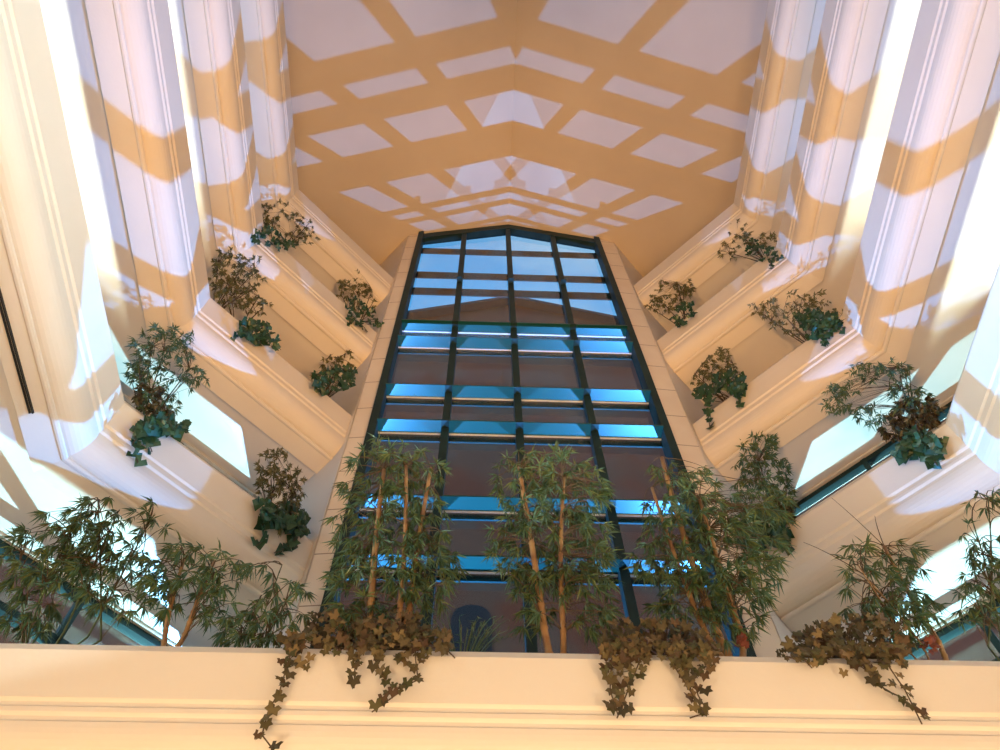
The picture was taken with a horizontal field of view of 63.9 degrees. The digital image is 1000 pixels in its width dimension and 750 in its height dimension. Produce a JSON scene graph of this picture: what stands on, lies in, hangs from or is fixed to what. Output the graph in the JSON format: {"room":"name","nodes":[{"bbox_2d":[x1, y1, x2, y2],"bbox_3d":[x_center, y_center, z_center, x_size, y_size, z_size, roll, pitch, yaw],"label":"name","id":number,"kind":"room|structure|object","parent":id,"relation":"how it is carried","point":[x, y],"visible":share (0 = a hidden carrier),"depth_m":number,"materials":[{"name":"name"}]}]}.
{"room":"lobby","nodes":[
{"label":"lobby","id":0,"kind":"room"},
{"bbox_2d":[0,237,407,647],"bbox_3d":[-6.153,-3.519,10.369,3.922,24.932,15.571,-14,-63,7],"label":"wall","id":1,"kind":"structure","parent":0,"point":[318,489],"depth_m":13.66,"materials":[{"name":"paint"}]},
{"bbox_2d":[0,539,167,645],"bbox_3d":[-5.416,3.362,9.543,0.150,2.040,3.657,-40,-69,18],"label":"window","id":2,"kind":"structure","parent":1,"relation":"in","point":[132,631],"depth_m":10.26,"materials":[{"name":"blue glass"}]},
{"bbox_2d":[0,0,312,647],"bbox_3d":[-4.512,-2.843,8.193,4.040,1.375,14.917,2,-62,-1],"label":"balcony","id":3,"kind":"object","parent":1,"relation":"attached to","point":[66,420],"visible":0.83,"depth_m":9.40,"materials":[{"name":"beige paint"}]},
{"bbox_2d":[130,382,176,421],"bbox_3d":[-4.798,0.455,11.077,0.712,1.351,0.696,34,-67,-17],"label":"potted shrub","id":4,"kind":"object","parent":3,"relation":"on","point":[137,399],"visible":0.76,"depth_m":10.88,"materials":[{"name":"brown plant"}]},
{"bbox_2d":[126,410,191,466],"bbox_3d":[-4.609,0.910,10.458,0.725,1.234,0.650,-36,-67,17],"label":"ivy","id":5,"kind":"object","parent":3,"relation":"on","point":[152,428],"visible":1,"depth_m":10.32,"materials":[{"name":"plant"}]},
{"bbox_2d":[122,321,209,415],"bbox_3d":[-4.935,-0.059,11.732,1.386,2.991,0.756,40,-69,-19],"label":"potted shrub","id":6,"kind":"object","parent":3,"relation":"on","point":[140,377],"visible":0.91,"depth_m":11.73,"materials":[{"name":"plant"}]},
{"bbox_2d":[252,447,306,537],"bbox_3d":[-3.362,1.744,12.039,0.982,2.368,0.748,22,-65,-12],"label":"potted shrub","id":7,"kind":"object","parent":3,"relation":"on","point":[281,482],"visible":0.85,"depth_m":12.11,"materials":[{"name":"green plant"}]},
{"bbox_2d":[251,496,310,555],"bbox_3d":[-3.060,2.131,11.228,0.712,1.286,0.946,2,-62,-1],"label":"ivy","id":8,"kind":"object","parent":3,"relation":"on","point":[296,527],"visible":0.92,"depth_m":11.10,"materials":[{"name":"plant"}]},
{"bbox_2d":[39,0,351,505],"bbox_3d":[-4.544,-4.532,11.395,4.040,1.375,14.917,2,-62,-1],"label":"balcony","id":9,"kind":"object","parent":1,"relation":"attached to","point":[114,61],"visible":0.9,"depth_m":12.20,"materials":[{"name":"beige paint"}]},
{"bbox_2d":[208,246,267,308],"bbox_3d":[-4.991,-1.843,15.072,1.135,3.325,0.742,38,-69,-18],"label":"potted shrub","id":10,"kind":"object","parent":9,"relation":"on","point":[217,264],"visible":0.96,"depth_m":14.99,"materials":[{"name":"green plant"}]},
{"bbox_2d":[210,275,272,325],"bbox_3d":[-4.771,-1.298,14.608,1.112,1.992,0.752,35,-68,-17],"label":"potted shrub","id":11,"kind":"object","parent":9,"relation":"on","point":[225,291],"visible":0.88,"depth_m":14.54,"materials":[{"name":"green plant"}]},
{"bbox_2d":[230,316,281,350],"bbox_3d":[-4.264,-0.710,13.905,0.887,1.278,0.784,2,-62,-1],"label":"ivy","id":12,"kind":"object","parent":9,"relation":"on","point":[251,325],"visible":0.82,"depth_m":13.84,"materials":[{"name":"plant"}]},
{"bbox_2d":[310,349,354,389],"bbox_3d":[-3.263,-0.055,15.643,0.760,2.636,0.780,2,-62,-1],"label":"potted shrub","id":13,"kind":"object","parent":9,"relation":"on","point":[338,359],"visible":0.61,"depth_m":15.74,"materials":[{"name":"green plant"}]},
{"bbox_2d":[311,364,357,396],"bbox_3d":[-3.120,0.092,15.054,0.688,1.856,0.917,2,-62,-1],"label":"ivy","id":14,"kind":"object","parent":9,"relation":"on","point":[349,376],"visible":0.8,"depth_m":14.95,"materials":[{"name":"plant"}]},
{"bbox_2d":[168,0,376,390],"bbox_3d":[-4.576,-6.239,14.633,4.040,1.375,14.917,2,-62,-1],"label":"balcony","id":15,"kind":"object","parent":1,"relation":"attached to","point":[310,322],"visible":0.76,"depth_m":15.58,"materials":[{"name":"beige paint"}]},
{"bbox_2d":[250,225,297,251],"bbox_3d":[-4.827,-2.804,16.696,0.944,1.720,0.725,2,-62,-1],"label":"ivy","id":16,"kind":"object","parent":15,"relation":"on","point":[265,230],"visible":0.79,"depth_m":16.66,"materials":[{"name":"plant"}]},
{"bbox_2d":[261,198,320,249],"bbox_3d":[-4.874,-3.414,18.440,1.576,3.427,0.729,39,-69,-19],"label":"potted shrub","id":17,"kind":"object","parent":15,"relation":"on","point":[267,222],"visible":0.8,"depth_m":18.35,"materials":[{"name":"green plant"}]},
{"bbox_2d":[336,269,376,319],"bbox_3d":[-3.406,-1.995,19.289,1.109,3.579,0.698,33,-67,-17],"label":"potted shrub","id":18,"kind":"object","parent":15,"relation":"on","point":[352,288],"visible":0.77,"depth_m":19.16,"materials":[{"name":"green plant"}]},
{"bbox_2d":[345,295,384,331],"bbox_3d":[-3.019,-1.298,17.800,0.798,1.653,0.972,2,-62,-1],"label":"ivy","id":19,"kind":"object","parent":15,"relation":"on","point":[350,318],"visible":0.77,"depth_m":17.81,"materials":[{"name":"plant"}]},
{"bbox_2d":[240,0,392,318],"bbox_3d":[-4.606,-7.834,17.658,4.040,1.375,14.917,2,-62,-1],"label":"balcony","id":20,"kind":"object","parent":1,"relation":"attached to","point":[332,258],"visible":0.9,"depth_m":18.78,"materials":[{"name":"beige paint"}]},
{"bbox_2d":[293,234,417,648],"bbox_3d":[-2.491,1.743,13.206,0.300,24.979,0.440,2,-62,-1],"label":"trim","id":21,"kind":"structure","parent":1,"relation":"attached to","point":[319,565],"depth_m":14.00,"materials":[{"name":"beige paint"}]},
{"bbox_2d":[0,643,999,749],"bbox_3d":[0.541,4.194,6.256,14.620,0.990,4.626,2,-62,-1],"label":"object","id":22,"kind":"object","parent":1,"relation":"attached to","point":[53,696],"visible":1,"depth_m":5.18,"materials":[{"name":"paint"}]},
{"bbox_2d":[0,493,174,644],"bbox_3d":[-3.434,1.591,6.466,1.682,2.378,0.640,0,-62,0],"label":"bamboo plant","id":23,"kind":"object","parent":22,"relation":"on","point":[73,564],"visible":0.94,"depth_m":6.43,"materials":[{"name":"green plant"}]},
{"bbox_2d":[128,530,250,646],"bbox_3d":[-2.445,1.774,6.191,1.171,1.704,0.650,2,-62,-1],"label":"bamboo plant","id":24,"kind":"object","parent":22,"relation":"on","point":[216,590],"visible":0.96,"depth_m":6.28,"materials":[{"name":"green plant"}]},
{"bbox_2d":[208,560,316,647],"bbox_3d":[-1.804,1.833,6.096,0.873,1.469,0.611,2,-62,-1],"label":"bamboo plant","id":25,"kind":"object","parent":22,"relation":"on","point":[273,618],"visible":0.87,"depth_m":6.06,"materials":[{"name":"green plant"}]},
{"bbox_2d":[253,604,454,749],"bbox_3d":[-0.986,2.044,5.514,1.360,1.551,0.474,2,-62,-1],"label":"trailing vine","id":26,"kind":"object","parent":22,"relation":"on","point":[411,638],"visible":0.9,"depth_m":5.51,"materials":[{"name":"plant"}]},
{"bbox_2d":[318,432,470,643],"bbox_3d":[-0.926,1.394,7.018,1.404,3.494,0.634,2,-62,-1],"label":"bamboo plant","id":27,"kind":"object","parent":22,"relation":"on","point":[361,558],"visible":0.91,"depth_m":6.83,"materials":[{"name":"green plant"}]},
{"bbox_2d":[413,602,509,651],"bbox_3d":[-0.300,2.045,5.913,0.761,0.922,0.226,2,-62,-1],"label":"grass plant","id":28,"kind":"object","parent":22,"relation":"on","point":[477,647],"visible":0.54,"depth_m":6.04,"materials":[{"name":"plant"}]},
{"bbox_2d":[480,439,624,652],"bbox_3d":[0.470,1.426,7.036,1.335,3.472,0.632,2,-62,-1],"label":"bamboo plant","id":29,"kind":"object","parent":22,"relation":"on","point":[587,568],"visible":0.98,"depth_m":6.91,"materials":[{"name":"green plant"}]},
{"bbox_2d":[598,617,748,718],"bbox_3d":[1.237,2.064,5.644,1.201,1.166,0.472,2,-62,-1],"label":"trailing vine","id":30,"kind":"object","parent":22,"relation":"on","point":[681,654],"visible":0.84,"depth_m":5.51,"materials":[{"name":"plant"}]},
{"bbox_2d":[621,456,800,656],"bbox_3d":[1.958,1.518,6.976,1.922,3.256,0.645,2,-62,-1],"label":"bamboo plant","id":31,"kind":"object","parent":22,"relation":"on","point":[698,577],"visible":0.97,"depth_m":6.89,"materials":[{"name":"green plant"}]},
{"bbox_2d":[775,610,940,723],"bbox_3d":[2.604,2.072,5.729,1.325,1.293,0.480,2,-62,-1],"label":"trailing vine","id":32,"kind":"object","parent":22,"relation":"hanging from","point":[832,643],"visible":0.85,"depth_m":5.66,"materials":[{"name":"plant"}]},
{"bbox_2d":[804,498,952,659],"bbox_3d":[3.233,1.718,6.699,1.346,2.555,0.613,2,-62,-1],"label":"bamboo plant","id":33,"kind":"object","parent":22,"relation":"on","point":[890,609],"visible":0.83,"depth_m":6.54,"materials":[{"name":"green plant"}]},
{"bbox_2d":[946,488,999,660],"bbox_3d":[4.381,1.717,6.762,1.967,2.647,0.624,2,-62,-1],"label":"bamboo plant","id":34,"kind":"object","parent":22,"relation":"on","point":[975,616],"visible":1,"depth_m":6.73,"materials":[{"name":"green plant"}]},
{"bbox_2d":[310,224,756,656],"bbox_3d":[0.357,0.357,15.736,5.440,21.762,0.370,2,-62,-1],"label":"window","id":35,"kind":"structure","parent":1,"relation":"in","point":[661,430],"depth_m":15.63,"materials":[{"name":"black metal"}]},
{"bbox_2d":[345,552,426,569],"bbox_3d":[-1.601,2.607,11.215,1.150,0.035,0.270,2,-62,-1],"label":"window pane","id":36,"kind":"object","parent":35,"relation":"attached to","point":[384,562],"depth_m":11.20,"materials":[{"name":"blue glass"}]},
{"bbox_2d":[360,493,432,509],"bbox_3d":[-1.613,1.963,12.435,1.150,0.035,0.270,2,-62,-1],"label":"window pane","id":37,"kind":"object","parent":35,"relation":"attached to","point":[415,495],"depth_m":12.41,"materials":[{"name":"blue glass"}]},
{"bbox_2d":[377,418,440,432],"bbox_3d":[-1.633,0.909,14.434,1.150,0.035,0.270,2,-62,-1],"label":"window pane","id":38,"kind":"object","parent":35,"relation":"attached to","point":[384,425],"depth_m":14.42,"materials":[{"name":"blue glass"}]},
{"bbox_2d":[386,383,444,396],"bbox_3d":[-1.644,0.293,15.602,1.150,0.035,0.270,2,-62,-1],"label":"window pane","id":39,"kind":"object","parent":35,"relation":"attached to","point":[392,389],"depth_m":15.58,"materials":[{"name":"blue glass"}]},
{"bbox_2d":[398,335,449,347],"bbox_3d":[-1.663,-0.737,17.557,1.150,0.035,0.270,2,-62,-1],"label":"window pane","id":40,"kind":"object","parent":35,"relation":"attached to","point":[404,341],"depth_m":17.54,"materials":[{"name":"blue glass"}]},
{"bbox_2d":[401,319,451,331],"bbox_3d":[-1.671,-1.134,18.308,1.150,0.035,0.270,2,-62,-1],"label":"window pane","id":41,"kind":"object","parent":35,"relation":"attached to","point":[408,325],"depth_m":18.29,"materials":[{"name":"blue glass"}]},
{"bbox_2d":[437,554,522,571],"bbox_3d":[-0.287,2.642,11.246,1.200,0.035,0.270,2,-62,-1],"label":"window pane","id":42,"kind":"object","parent":35,"relation":"attached to","point":[473,563],"depth_m":11.22,"materials":[{"name":"blue glass"}]},
{"bbox_2d":[442,495,519,511],"bbox_3d":[-0.299,1.998,12.466,1.200,0.035,0.270,2,-62,-1],"label":"window pane","id":43,"kind":"object","parent":35,"relation":"attached to","point":[458,503],"depth_m":12.45,"materials":[{"name":"blue glass"}]},
{"bbox_2d":[449,420,515,434],"bbox_3d":[-0.319,0.944,14.466,1.200,0.035,0.270,2,-62,-1],"label":"window pane","id":44,"kind":"object","parent":35,"relation":"attached to","point":[456,427],"depth_m":14.45,"materials":[{"name":"blue glass"}]},
{"bbox_2d":[452,385,513,398],"bbox_3d":[-0.330,0.328,15.633,1.200,0.035,0.270,2,-62,-1],"label":"window pane","id":45,"kind":"object","parent":35,"relation":"attached to","point":[458,391],"depth_m":15.62,"materials":[{"name":"blue glass"}]},
{"bbox_2d":[458,321,510,332],"bbox_3d":[-0.357,-1.099,18.340,1.200,0.035,0.270,2,-62,-1],"label":"window pane","id":46,"kind":"object","parent":35,"relation":"attached to","point":[463,326],"depth_m":18.32,"materials":[{"name":"blue glass"}]},
{"bbox_2d":[457,336,511,349],"bbox_3d":[-0.349,-0.703,17.588,1.200,0.035,0.270,2,-62,-1],"label":"window pane","id":47,"kind":"object","parent":35,"relation":"attached to","point":[463,343],"depth_m":17.57,"materials":[{"name":"blue glass"}]},
{"bbox_2d":[517,322,569,334],"bbox_3d":[0.992,-1.064,18.372,1.220,0.035,0.270,2,-62,-1],"label":"window pane","id":48,"kind":"object","parent":35,"relation":"attached to","point":[523,328],"depth_m":18.35,"materials":[{"name":"blue glass"}]},
{"bbox_2d":[518,338,573,350],"bbox_3d":[1.000,-0.667,17.620,1.220,0.035,0.270,2,-62,-1],"label":"window pane","id":49,"kind":"object","parent":35,"relation":"attached to","point":[524,344],"depth_m":17.60,"materials":[{"name":"blue glass"}]},
{"bbox_2d":[521,386,583,400],"bbox_3d":[1.019,0.364,15.665,1.220,0.035,0.270,2,-62,-1],"label":"window pane","id":50,"kind":"object","parent":35,"relation":"attached to","point":[528,393],"depth_m":15.65,"materials":[{"name":"blue glass"}]},
{"bbox_2d":[523,421,590,436],"bbox_3d":[1.031,0.979,14.498,1.220,0.035,0.270,2,-62,-1],"label":"window pane","id":51,"kind":"object","parent":35,"relation":"attached to","point":[530,429],"depth_m":14.48,"materials":[{"name":"blue glass"}]},
{"bbox_2d":[528,497,605,513],"bbox_3d":[1.050,2.034,12.498,1.220,0.035,0.270,2,-62,-1],"label":"window pane","id":52,"kind":"object","parent":35,"relation":"attached to","point":[591,503],"depth_m":12.46,"materials":[{"name":"blue glass"}]},
{"bbox_2d":[532,556,619,573],"bbox_3d":[1.062,2.677,11.278,1.220,0.035,0.270,2,-62,-1],"label":"window pane","id":53,"kind":"object","parent":35,"relation":"attached to","point":[615,570],"depth_m":11.26,"materials":[{"name":"blue glass"}]},
{"bbox_2d":[576,324,626,336],"bbox_3d":[2.327,-1.028,18.403,1.170,0.035,0.270,2,-62,-1],"label":"window pane","id":54,"kind":"object","parent":35,"relation":"attached to","point":[582,330],"depth_m":18.39,"materials":[{"name":"blue glass"}]},
{"bbox_2d":[580,340,632,352],"bbox_3d":[2.334,-0.632,17.652,1.170,0.035,0.270,2,-62,-1],"label":"window pane","id":55,"kind":"object","parent":35,"relation":"attached to","point":[586,346],"depth_m":17.63,"materials":[{"name":"blue glass"}]},
{"bbox_2d":[590,388,650,402],"bbox_3d":[2.353,0.399,15.697,1.170,0.035,0.270,2,-62,-1],"label":"window pane","id":56,"kind":"object","parent":35,"relation":"attached to","point":[598,395],"depth_m":15.68,"materials":[{"name":"blue glass"}]},
{"bbox_2d":[598,423,663,438],"bbox_3d":[2.365,1.014,14.529,1.170,0.035,0.270,2,-62,-1],"label":"window pane","id":57,"kind":"object","parent":35,"relation":"attached to","point":[606,431],"depth_m":14.51,"materials":[{"name":"blue glass"}]},
{"bbox_2d":[615,499,688,515],"bbox_3d":[2.384,2.069,12.530,1.170,0.035,0.270,2,-62,-1],"label":"window pane","id":58,"kind":"object","parent":35,"relation":"attached to","point":[625,507],"depth_m":12.51,"materials":[{"name":"blue glass"}]},
{"bbox_2d":[629,558,710,575],"bbox_3d":[2.397,2.712,11.310,1.170,0.035,0.270,2,-62,-1],"label":"window pane","id":59,"kind":"object","parent":35,"relation":"attached to","point":[634,561],"depth_m":11.27,"materials":[{"name":"blue glass"}]},
{"bbox_2d":[283,0,768,276],"bbox_3d":[0.549,-9.464,21.078,15.020,3.832,15.467,2,-62,-1],"label":"ceiling","id":60,"kind":"structure","parent":0,"point":[623,123],"depth_m":22.38,"materials":[{"name":"paint"}]},
{"bbox_2d":[614,244,995,655],"bbox_3d":[7.430,-3.148,10.667,3.922,24.877,15.571,17,-64,-9],"label":"wall","id":61,"kind":"structure","parent":0,"point":[692,407],"depth_m":14.38,"materials":[{"name":"paint"}]},
{"bbox_2d":[600,239,785,656],"bbox_3d":[3.305,1.896,13.344,0.420,24.979,0.440,2,-62,-1],"label":"trim","id":62,"kind":"structure","parent":61,"relation":"attached to","point":[689,449],"depth_m":15.23,"materials":[{"name":"beige stone"}]},
{"bbox_2d":[634,0,825,331],"bbox_3d":[5.773,-7.560,17.904,4.030,1.375,14.917,2,-62,-1],"label":"balcony","id":63,"kind":"object","parent":61,"relation":"attached to","point":[791,31],"visible":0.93,"depth_m":18.85,"materials":[{"name":"beige paint"}]},
{"bbox_2d":[657,0,921,409],"bbox_3d":[5.803,-5.965,14.879,4.030,1.375,14.917,2,-62,-1],"label":"balcony","id":64,"kind":"object","parent":61,"relation":"attached to","point":[863,46],"visible":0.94,"depth_m":15.68,"materials":[{"name":"beige paint"}]},
{"bbox_2d":[644,279,696,322],"bbox_3d":[4.141,-1.671,19.137,1.356,2.876,0.723,-28,-65,13],"label":"potted shrub","id":65,"kind":"object","parent":64,"relation":"on","point":[685,290],"visible":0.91,"depth_m":19.29,"materials":[{"name":"green plant"}]},
{"bbox_2d":[669,301,697,327],"bbox_3d":[4.243,-1.294,17.926,0.713,1.025,0.647,17,-64,-10],"label":"ivy","id":66,"kind":"object","parent":64,"relation":"on","point":[676,318],"visible":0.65,"depth_m":17.89,"materials":[{"name":"plant"}]},
{"bbox_2d":[717,218,777,261],"bbox_3d":[5.667,-3.063,18.661,1.329,3.307,0.740,-36,-68,17],"label":"potted shrub","id":67,"kind":"object","parent":64,"relation":"on","point":[745,233],"visible":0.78,"depth_m":18.34,"materials":[{"name":"green plant"}]},
{"bbox_2d":[743,237,783,268],"bbox_3d":[5.774,-2.510,17.308,0.725,1.938,0.589,39,-69,-19],"label":"ivy","id":68,"kind":"object","parent":64,"relation":"on","point":[756,246],"visible":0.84,"depth_m":17.17,"materials":[{"name":"plant"}]},
{"bbox_2d":[693,0,999,505],"bbox_3d":[5.835,-4.258,11.642,4.030,1.375,14.917,2,-62,-1],"label":"balcony","id":69,"kind":"object","parent":61,"relation":"attached to","point":[927,262],"visible":0.95,"depth_m":12.53,"materials":[{"name":"beige paint"}]},
{"bbox_2d":[690,347,741,401],"bbox_3d":[4.245,0.124,15.627,0.676,2.310,1.076,33,-67,-17],"label":"potted shrub","id":70,"kind":"object","parent":69,"relation":"on","point":[721,355],"visible":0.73,"depth_m":15.97,"materials":[{"name":"green plant"}]},
{"bbox_2d":[691,368,747,429],"bbox_3d":[4.097,0.327,14.834,0.945,1.543,0.842,-9,-62,4],"label":"ivy","id":71,"kind":"object","parent":69,"relation":"on","point":[738,389],"visible":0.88,"depth_m":14.83,"materials":[{"name":"plant"}]},
{"bbox_2d":[747,289,848,343],"bbox_3d":[5.669,-1.149,15.141,1.511,2.934,0.763,-34,-67,16],"label":"potted shrub","id":72,"kind":"object","parent":69,"relation":"on","point":[773,322],"visible":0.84,"depth_m":15.14,"materials":[{"name":"green plant"}]},
{"bbox_2d":[792,306,845,346],"bbox_3d":[5.630,-0.855,14.237,0.652,1.594,0.825,2,-62,-1],"label":"ivy","id":73,"kind":"object","parent":69,"relation":"on","point":[827,321],"visible":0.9,"depth_m":13.95,"materials":[{"name":"plant"}]},
{"bbox_2d":[786,401,951,514],"bbox_3d":[6.344,2.233,12.552,3.657,3.110,0.150,-40,-69,18],"label":"window","id":74,"kind":"structure","parent":61,"relation":"in","point":[867,462],"depth_m":13.94,"materials":[{"name":"teal glass"}]},
{"bbox_2d":[747,263,999,653],"bbox_3d":[5.866,-2.569,8.440,4.030,1.375,14.917,2,-62,-1],"label":"balcony","id":75,"kind":"object","parent":61,"relation":"attached to","point":[914,502],"visible":0.64,"depth_m":10.44,"materials":[{"name":"beige paint"}]},
{"bbox_2d":[729,431,798,521],"bbox_3d":[4.139,1.758,12.723,1.289,2.892,0.764,-35,-67,16],"label":"potted shrub","id":76,"kind":"object","parent":75,"relation":"on","point":[757,465],"visible":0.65,"depth_m":12.83,"materials":[{"name":"plant"}]},
{"bbox_2d":[735,507,794,556],"bbox_3d":[3.858,2.309,11.648,0.864,1.160,0.805,2,-62,-1],"label":"ivy","id":77,"kind":"object","parent":75,"relation":"on","point":[769,531],"visible":0.43,"depth_m":11.46,"materials":[{"name":"plant"}]},
{"bbox_2d":[773,494,800,525],"bbox_3d":[4.248,2.116,11.837,0.518,0.987,0.715,-24,-65,12],"label":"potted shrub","id":78,"kind":"object","parent":75,"relation":"on","point":[789,509],"visible":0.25,"depth_m":11.76,"materials":[{"name":"green plant"}]},
{"bbox_2d":[819,357,936,432],"bbox_3d":[5.700,0.478,11.970,1.508,2.726,0.787,-40,-69,18],"label":"potted shrub","id":79,"kind":"object","parent":75,"relation":"on","point":[896,388],"visible":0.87,"depth_m":12.20,"materials":[{"name":"plant"}]},
{"bbox_2d":[876,394,946,443],"bbox_3d":[5.846,0.732,11.286,0.934,1.276,0.737,-39,-68,18],"label":"potted shrub","id":80,"kind":"object","parent":75,"relation":"on","point":[924,419],"visible":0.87,"depth_m":11.17,"materials":[{"name":"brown plant"}]},
{"bbox_2d":[889,425,948,469],"bbox_3d":[5.716,0.972,10.700,0.813,0.972,0.608,11,-63,-6],"label":"ivy","id":81,"kind":"object","parent":75,"relation":"on","point":[914,444],"visible":1,"depth_m":10.59,"materials":[{"name":"plant"}]},
{"bbox_2d":[904,599,999,660],"bbox_3d":[6.371,3.672,9.823,3.657,2.040,0.150,-40,-69,18],"label":"window","id":82,"kind":"structure","parent":61,"relation":"in","point":[948,634],"depth_m":10.74,"materials":[{"name":"blue glass"}]},
{"label":"outside","id":83,"kind":"structure","parent":0,"visible":0},
{"bbox_2d":[0,297,999,660],"bbox_3d":[0.704,9.168,25.474,48.800,40.500,8.700,2,-62,-1],"label":"tower","id":84,"kind":"structure","parent":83,"point":[471,464],"depth_m":27.95,"materials":[{"name":"brown stone"}]}
]}

